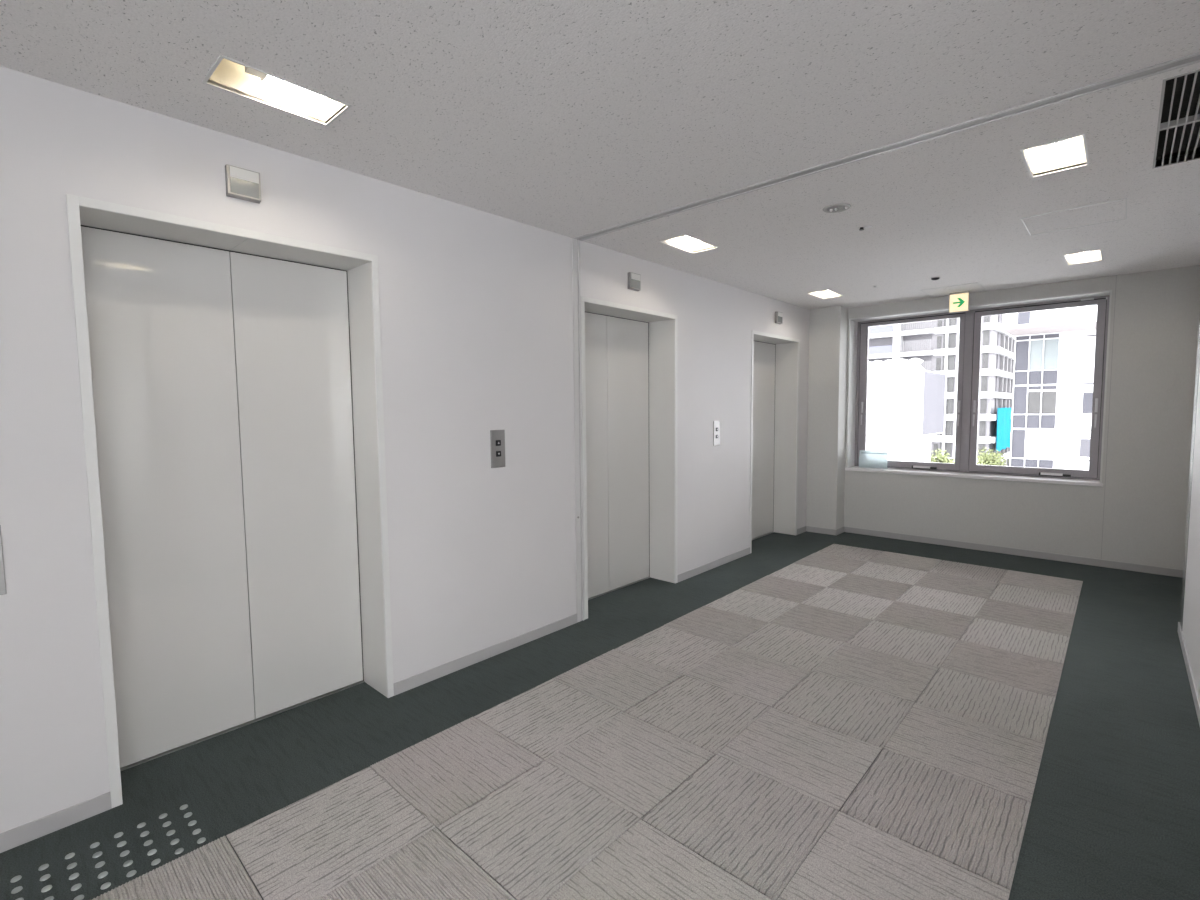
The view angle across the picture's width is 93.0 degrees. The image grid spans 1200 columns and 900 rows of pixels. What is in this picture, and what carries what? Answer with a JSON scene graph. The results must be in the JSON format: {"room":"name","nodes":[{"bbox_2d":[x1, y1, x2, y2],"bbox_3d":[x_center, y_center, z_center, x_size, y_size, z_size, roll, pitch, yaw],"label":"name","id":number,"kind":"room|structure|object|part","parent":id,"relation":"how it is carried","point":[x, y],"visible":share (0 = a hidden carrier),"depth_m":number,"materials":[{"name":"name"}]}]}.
{"room":"lobby","nodes":[
{"label":"lobby","id":0,"kind":"room"},
{"bbox_2d":[0,66,808,832],"bbox_3d":[-0.946,0.052,2.990,0.100,2.756,9.740,3,6,42],"label":"wall","id":1,"kind":"structure","parent":0,"point":[476,306],"depth_m":2.86,"materials":[{"name":"white paint"}]},
{"bbox_2d":[0,525,5,594],"bbox_3d":[-1.978,0.359,1.806,0.008,0.228,0.119,3,6,42],"label":"control plate","id":2,"kind":"object","parent":1,"relation":"attached to","point":[2,571],"visible":1,"depth_m":1.84,"materials":[{"name":"metal"}]},
{"bbox_2d":[66,194,393,807],"bbox_3d":[-1.593,0.125,2.551,0.469,2.306,1.230,3,6,42],"label":"door","id":3,"kind":"structure","parent":1,"relation":"in","point":[231,386],"depth_m":2.52,"materials":[{"name":"paint"}]},
{"bbox_3d":[-1.811,0.190,2.391,0.030,2.168,0.533,3,6,42],"label":"panel","id":4,"kind":"part","parent":3,"relation":"part of","materials":[{"name":"paint"}]},
{"bbox_3d":[-1.448,0.158,2.785,0.030,2.168,0.533,3,6,42],"label":"panel","id":5,"kind":"part","parent":3,"relation":"part of","materials":[{"name":"paint"}]},
{"bbox_2d":[225,164,260,203],"bbox_3d":[-1.435,-1.070,2.291,0.030,0.116,0.118,3,6,42],"label":"lantern","id":6,"kind":"object","parent":1,"relation":"attached to","point":[243,184],"visible":1,"depth_m":2.28,"materials":[{"name":"metal"}]},
{"bbox_2d":[0,526,805,852],"bbox_3d":[-0.865,1.195,3.068,0.008,0.063,9.630,3,6,42],"label":"baseboard","id":7,"kind":"structure","parent":1,"relation":"attached to","point":[30,831],"depth_m":2.96,"materials":[{"name":"plastic"}]},
{"bbox_2d":[490,430,504,467],"bbox_3d":[-0.589,-0.007,3.293,0.014,0.218,0.100,3,6,42],"label":"panel","id":8,"kind":"object","parent":1,"relation":"attached to","point":[497,437],"visible":1,"depth_m":3.29,"materials":[{"name":"metal"}]},
{"bbox_2d":[572,238,584,621],"bbox_3d":[-0.141,-0.102,3.778,0.012,2.536,0.073,3,6,42],"label":"trim","id":9,"kind":"structure","parent":1,"relation":"attached to","point":[576,272],"depth_m":3.77,"materials":[{"name":"paint"}]},
{"bbox_2d":[581,296,677,618],"bbox_3d":[0.086,-0.022,4.373,0.469,2.306,1.238,3,6,42],"label":"door","id":10,"kind":"structure","parent":1,"relation":"in","point":[629,354],"depth_m":4.56,"materials":[{"name":"paint"}]},
{"bbox_3d":[-0.133,0.043,4.212,0.030,2.168,0.537,3,6,42],"label":"panel","id":11,"kind":"part","parent":10,"relation":"part of","materials":[{"name":"paint"}]},
{"bbox_3d":[0.233,0.011,4.609,0.030,2.168,0.537,3,6,42],"label":"panel","id":12,"kind":"part","parent":10,"relation":"part of","materials":[{"name":"paint"}]},
{"bbox_2d":[627,272,640,290],"bbox_3d":[0.249,-1.217,4.119,0.030,0.116,0.118,3,6,42],"label":"lantern","id":13,"kind":"object","parent":1,"relation":"attached to","point":[634,280],"visible":1,"depth_m":4.10,"materials":[{"name":"metal"}]},
{"bbox_2d":[713,421,719,445],"bbox_3d":[1.038,-0.149,5.060,0.014,0.218,0.100,3,6,42],"label":"panel","id":14,"kind":"object","parent":1,"relation":"attached to","point":[716,424],"visible":1,"depth_m":5.05,"materials":[{"name":"metal"}]},
{"bbox_2d":[750,330,799,552],"bbox_3d":[1.666,-0.160,6.088,0.469,2.306,1.231,3,6,42],"label":"door","id":15,"kind":"structure","parent":1,"relation":"in","point":[775,359],"depth_m":6.35,"materials":[{"name":"paint"}]},
{"bbox_3d":[1.812,-0.127,6.322,0.030,2.168,0.534,3,6,42],"label":"panel","id":16,"kind":"part","parent":15,"relation":"part of","materials":[{"name":"paint"}]},
{"bbox_2d":[775,311,782,323],"bbox_3d":[1.837,-1.356,5.842,0.030,0.116,0.118,3,6,42],"label":"lantern","id":17,"kind":"object","parent":1,"relation":"attached to","point":[778,315],"visible":1,"depth_m":5.81,"materials":[{"name":"metal"}]},
{"bbox_2d":[0,531,1199,899],"bbox_3d":[1.832,1.412,0.920,7.500,0.127,10.300,3,6,42],"label":"floor","id":18,"kind":"structure","parent":0,"point":[806,715],"depth_m":2.32,"materials":[{"name":"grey carpet"}]},
{"bbox_2d":[10,804,205,899],"bbox_3d":[-1.698,1.330,1.703,0.267,0.005,0.821,3,6,42],"label":"tactile paving","id":19,"kind":"object","parent":18,"relation":"on","point":[171,832],"visible":1,"depth_m":1.83,"materials":[{"name":"metal"}]},
{"bbox_2d":[0,0,1199,308],"bbox_3d":[1.803,-1.189,0.595,7.320,0.050,10.091,3,6,42],"label":"ceiling","id":20,"kind":"structure","parent":0,"point":[569,118],"depth_m":2.09,"materials":[{"name":"white paint"}]},
{"bbox_2d":[202,55,351,125],"bbox_3d":[-1.112,-1.302,1.971,0.213,0.140,0.407,3,6,42],"label":"ceiling light","id":21,"kind":"object","parent":20,"relation":"attached to","point":[227,74],"visible":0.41,"depth_m":2.03,"materials":[{"name":"white plastic"}]},
{"bbox_2d":[658,234,718,253],"bbox_3d":[0.600,-1.452,3.828,0.213,0.140,0.407,3,6,42],"label":"ceiling light","id":22,"kind":"object","parent":20,"relation":"attached to","point":[686,243],"visible":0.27,"depth_m":3.96,"materials":[{"name":"white plastic"}]},
{"bbox_2d":[807,290,842,298],"bbox_3d":[2.210,-1.593,5.575,0.213,0.140,0.407,3,6,42],"label":"ceiling light","id":23,"kind":"object","parent":20,"relation":"attached to","point":[824,294],"visible":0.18,"depth_m":5.72,"materials":[{"name":"white plastic"}]},
{"bbox_2d":[823,203,850,212],"bbox_3d":[1.313,-1.338,3.159,0.146,0.018,0.146,3,6,42],"label":"recessed light","id":24,"kind":"object","parent":20,"relation":"in","point":[834,208],"visible":1,"depth_m":3.15,"materials":[{"name":"paint"}]},
{"bbox_3d":[1.313,-1.342,3.159,0.102,0.001,0.102,3,6,42],"label":"lamp shade","id":25,"kind":"part","parent":24,"relation":"part of","materials":[{"name":"metal"}]},
{"bbox_2d":[859,225,871,230],"bbox_3d":[1.637,-1.364,3.502,0.073,0.014,0.052,3,6,42],"label":"sprinkler head","id":26,"kind":"object","parent":20,"relation":"attached to","point":[869,226],"visible":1,"depth_m":3.50},
{"bbox_2d":[574,52,1199,240],"bbox_3d":[0.947,-1.334,2.691,3.017,0.064,0.070,3,6,42],"label":"trim","id":27,"kind":"structure","parent":20,"relation":"attached to","point":[1194,58],"depth_m":2.30,"materials":[{"name":"paint"}]},
{"bbox_2d":[921,282,985,296],"bbox_3d":[3.370,-1.524,5.423,0.460,0.004,0.460,3,6,42],"label":"ceiling hatch","id":28,"kind":"object","parent":20,"relation":"attached to","point":[971,287],"visible":0.99,"depth_m":5.40,"materials":[{"name":"white plastic"}]},
{"bbox_2d":[949,291,969,312],"bbox_3d":[3.505,-1.442,5.551,0.160,0.186,0.050,3,6,42],"label":"exit sign","id":29,"kind":"object","parent":20,"relation":"attached to","point":[959,301],"visible":1,"depth_m":5.53,"materials":[{"name":"paint"}]},
{"bbox_2d":[1020,133,1088,177],"bbox_3d":[2.032,-1.373,2.534,0.213,0.140,0.407,3,6,42],"label":"ceiling light","id":30,"kind":"object","parent":20,"relation":"attached to","point":[1071,152],"visible":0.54,"depth_m":2.65,"materials":[{"name":"white plastic"}]},
{"bbox_2d":[1020,198,1126,235],"bbox_3d":[2.808,-1.372,3.372,0.462,0.004,0.460,3,6,42],"label":"ceiling hatch","id":31,"kind":"object","parent":20,"relation":"attached to","point":[1109,211],"visible":1,"depth_m":3.36,"materials":[{"name":"white plastic"}]},
{"bbox_2d":[1063,249,1102,264],"bbox_3d":[3.629,-1.513,4.266,0.213,0.140,0.407,3,6,42],"label":"ceiling light","id":32,"kind":"object","parent":20,"relation":"attached to","point":[1095,255],"visible":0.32,"depth_m":4.39,"materials":[{"name":"white plastic"}]},
{"bbox_2d":[1152,69,1199,168],"bbox_3d":[2.346,-1.314,2.213,0.256,0.063,0.989,3,6,42],"label":"ceiling vent","id":33,"kind":"object","parent":20,"relation":"in","point":[1178,127],"visible":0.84,"depth_m":2.26,"materials":[{"name":"metal"}]},
{"bbox_2d":[806,305,847,529],"bbox_3d":[2.556,-0.305,6.532,0.444,2.596,0.261,3,6,42],"label":"wall column","id":34,"kind":"structure","parent":0,"point":[828,326],"depth_m":6.39,"materials":[{"name":"paint"}]},
{"bbox_2d":[806,526,843,534],"bbox_3d":[2.598,0.911,6.572,0.352,0.063,0.249,3,6,42],"label":"baseboard","id":35,"kind":"structure","parent":34,"relation":"attached to","point":[808,528],"depth_m":6.47,"materials":[{"name":"plastic"}]},
{"bbox_2d":[844,265,1199,569],"bbox_3d":[3.811,-0.267,5.760,3.337,2.606,0.340,3,6,42],"label":"wall","id":36,"kind":"structure","parent":0,"point":[1154,341],"depth_m":4.93,"materials":[{"name":"paint"}]},
{"bbox_2d":[845,290,1111,486],"bbox_3d":[3.704,-0.582,5.797,2.206,1.770,0.323,3,6,42],"label":"window","id":37,"kind":"structure","parent":36,"relation":"in","point":[965,465],"depth_m":5.82,"materials":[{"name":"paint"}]},
{"bbox_2d":[859,450,887,468],"bbox_3d":[3.097,0.104,6.442,0.300,0.195,0.060,3,6,42],"label":"card","id":38,"kind":"object","parent":37,"relation":"on","point":[867,458],"visible":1,"depth_m":6.42,"materials":[{"name":"white paper"}]},
{"bbox_3d":[3.384,-0.615,6.245,1.022,1.617,0.045,3,6,42],"label":"sash","id":39,"kind":"part","parent":37,"relation":"part of","materials":[{"name":"grey metal"}]},
{"bbox_3d":[3.695,0.255,5.839,2.206,0.030,0.273,3,6,42],"label":"sill","id":40,"kind":"part","parent":37,"relation":"part of","materials":[{"name":"white paint"}]},
{"bbox_3d":[3.825,-0.444,5.813,0.020,0.130,0.015,3,6,42],"label":"handle plate","id":41,"kind":"part","parent":37,"relation":"part of","materials":[{"name":"grey metal"}]},
{"bbox_3d":[4.189,-0.570,5.506,0.998,1.617,0.045,3,6,42],"label":"sash","id":42,"kind":"part","parent":37,"relation":"part of","materials":[{"name":"grey metal"}]},
{"bbox_3d":[4.517,-0.405,5.178,0.020,0.130,0.015,3,6,42],"label":"handle plate","id":43,"kind":"part","parent":37,"relation":"part of","materials":[{"name":"grey metal"}]},
{"bbox_2d":[844,527,1182,577],"bbox_3d":[3.850,0.970,5.587,2.843,0.063,0.008,3,6,42],"label":"baseboard","id":44,"kind":"structure","parent":36,"relation":"attached to","point":[1020,552],"depth_m":5.39,"materials":[{"name":"plastic"}]},
{"bbox_2d":[1101,275,1116,555],"bbox_3d":[4.431,-0.264,4.957,0.003,2.470,0.002,3,6,42],"label":"trim","id":45,"kind":"structure","parent":36,"relation":"attached to","point":[1116,275],"depth_m":4.96,"materials":[{"name":"plastic"}]},
{"bbox_2d":[1182,367,1199,699],"bbox_3d":[2.370,0.020,1.951,0.230,2.606,4.006,3,6,42],"label":"wall","id":46,"kind":"structure","parent":0,"point":[1190,630],"depth_m":3.12,"materials":[{"name":"white paint"}]},
{"bbox_2d":[1178,622,1199,725],"bbox_3d":[2.918,1.190,2.640,0.218,0.063,5.621,3,6,42],"label":"baseboard","id":47,"kind":"structure","parent":46,"relation":"attached to","point":[1180,634],"depth_m":2.94,"materials":[{"name":"plastic"}]},
{"bbox_2d":[1180,318,1199,629],"bbox_3d":[3.646,-0.140,3.356,0.202,2.471,0.202,3,6,42],"label":"trim","id":48,"kind":"structure","parent":46,"relation":"attached to","point":[1198,349],"depth_m":3.43,"materials":[{"name":"metal"}]},
{"label":"outside","id":49,"kind":"structure","parent":0,"visible":0},
{"bbox_3d":[56.732,7.324,66.254,240.000,0.300,158.800,3,6,42],"label":"ground","id":50,"kind":"structure","parent":49,"visible":0},
{"bbox_2d":[866,358,945,461],"bbox_3d":[12.399,2.639,32.651,11.706,14.700,4.400,3,6,42],"label":"building","id":51,"kind":"structure","parent":50,"relation":"on","point":[906,402],"depth_m":27.76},
{"bbox_2d":[868,315,1014,465],"bbox_3d":[40.603,-10.974,89.480,39.364,33.191,20.400,3,6,42],"label":"apartment building","id":52,"kind":"structure","parent":50,"relation":"on","point":[935,342],"depth_m":73.75,"materials":[{"name":"concrete"}]},
{"bbox_3d":[29.408,-16.949,85.659,27.543,1.080,0.050,3,6,42],"label":"balcony glass","id":53,"kind":"part","parent":52,"relation":"part of","materials":[{"name":"white glass"}]},
{"bbox_3d":[29.435,-14.152,85.859,27.543,1.080,0.050,3,6,42],"label":"balcony glass","id":54,"kind":"part","parent":52,"relation":"part of","materials":[{"name":"white glass"}]},
{"bbox_2d":[996,407,1010,451],"bbox_3d":[53.268,-2.784,75.061,0.158,5.634,11.401,3,6,42],"label":"sheet","id":55,"kind":"object","parent":52,"relation":"attached to","point":[1003,414],"visible":0.95,"depth_m":74.54,"materials":[{"name":"teal fabric"}]},
{"bbox_2d":[930,448,954,462],"bbox_3d":[23.830,4.632,39.840,2.801,9.477,2.996,3,6,42],"label":"leafy tree","id":56,"kind":"object","parent":50,"relation":"on","point":[941,458],"visible":0.18,"depth_m":39.22,"materials":[{"name":"green plant"}]},
{"bbox_2d":[977,447,1008,465],"bbox_3d":[30.608,4.313,45.443,3.302,9.183,3.386,-2,4,-18],"label":"leafy tree","id":57,"kind":"object","parent":50,"relation":"on","point":[985,459],"visible":0.27,"depth_m":44.54,"materials":[{"name":"green plant"}]},
{"bbox_2d":[1002,305,1096,469],"bbox_3d":[50.722,-8.428,39.940,34.613,35.000,19.740,3,6,42],"label":"office building","id":58,"kind":"structure","parent":50,"relation":"on","point":[1054,353],"depth_m":46.62,"materials":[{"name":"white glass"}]}
]}

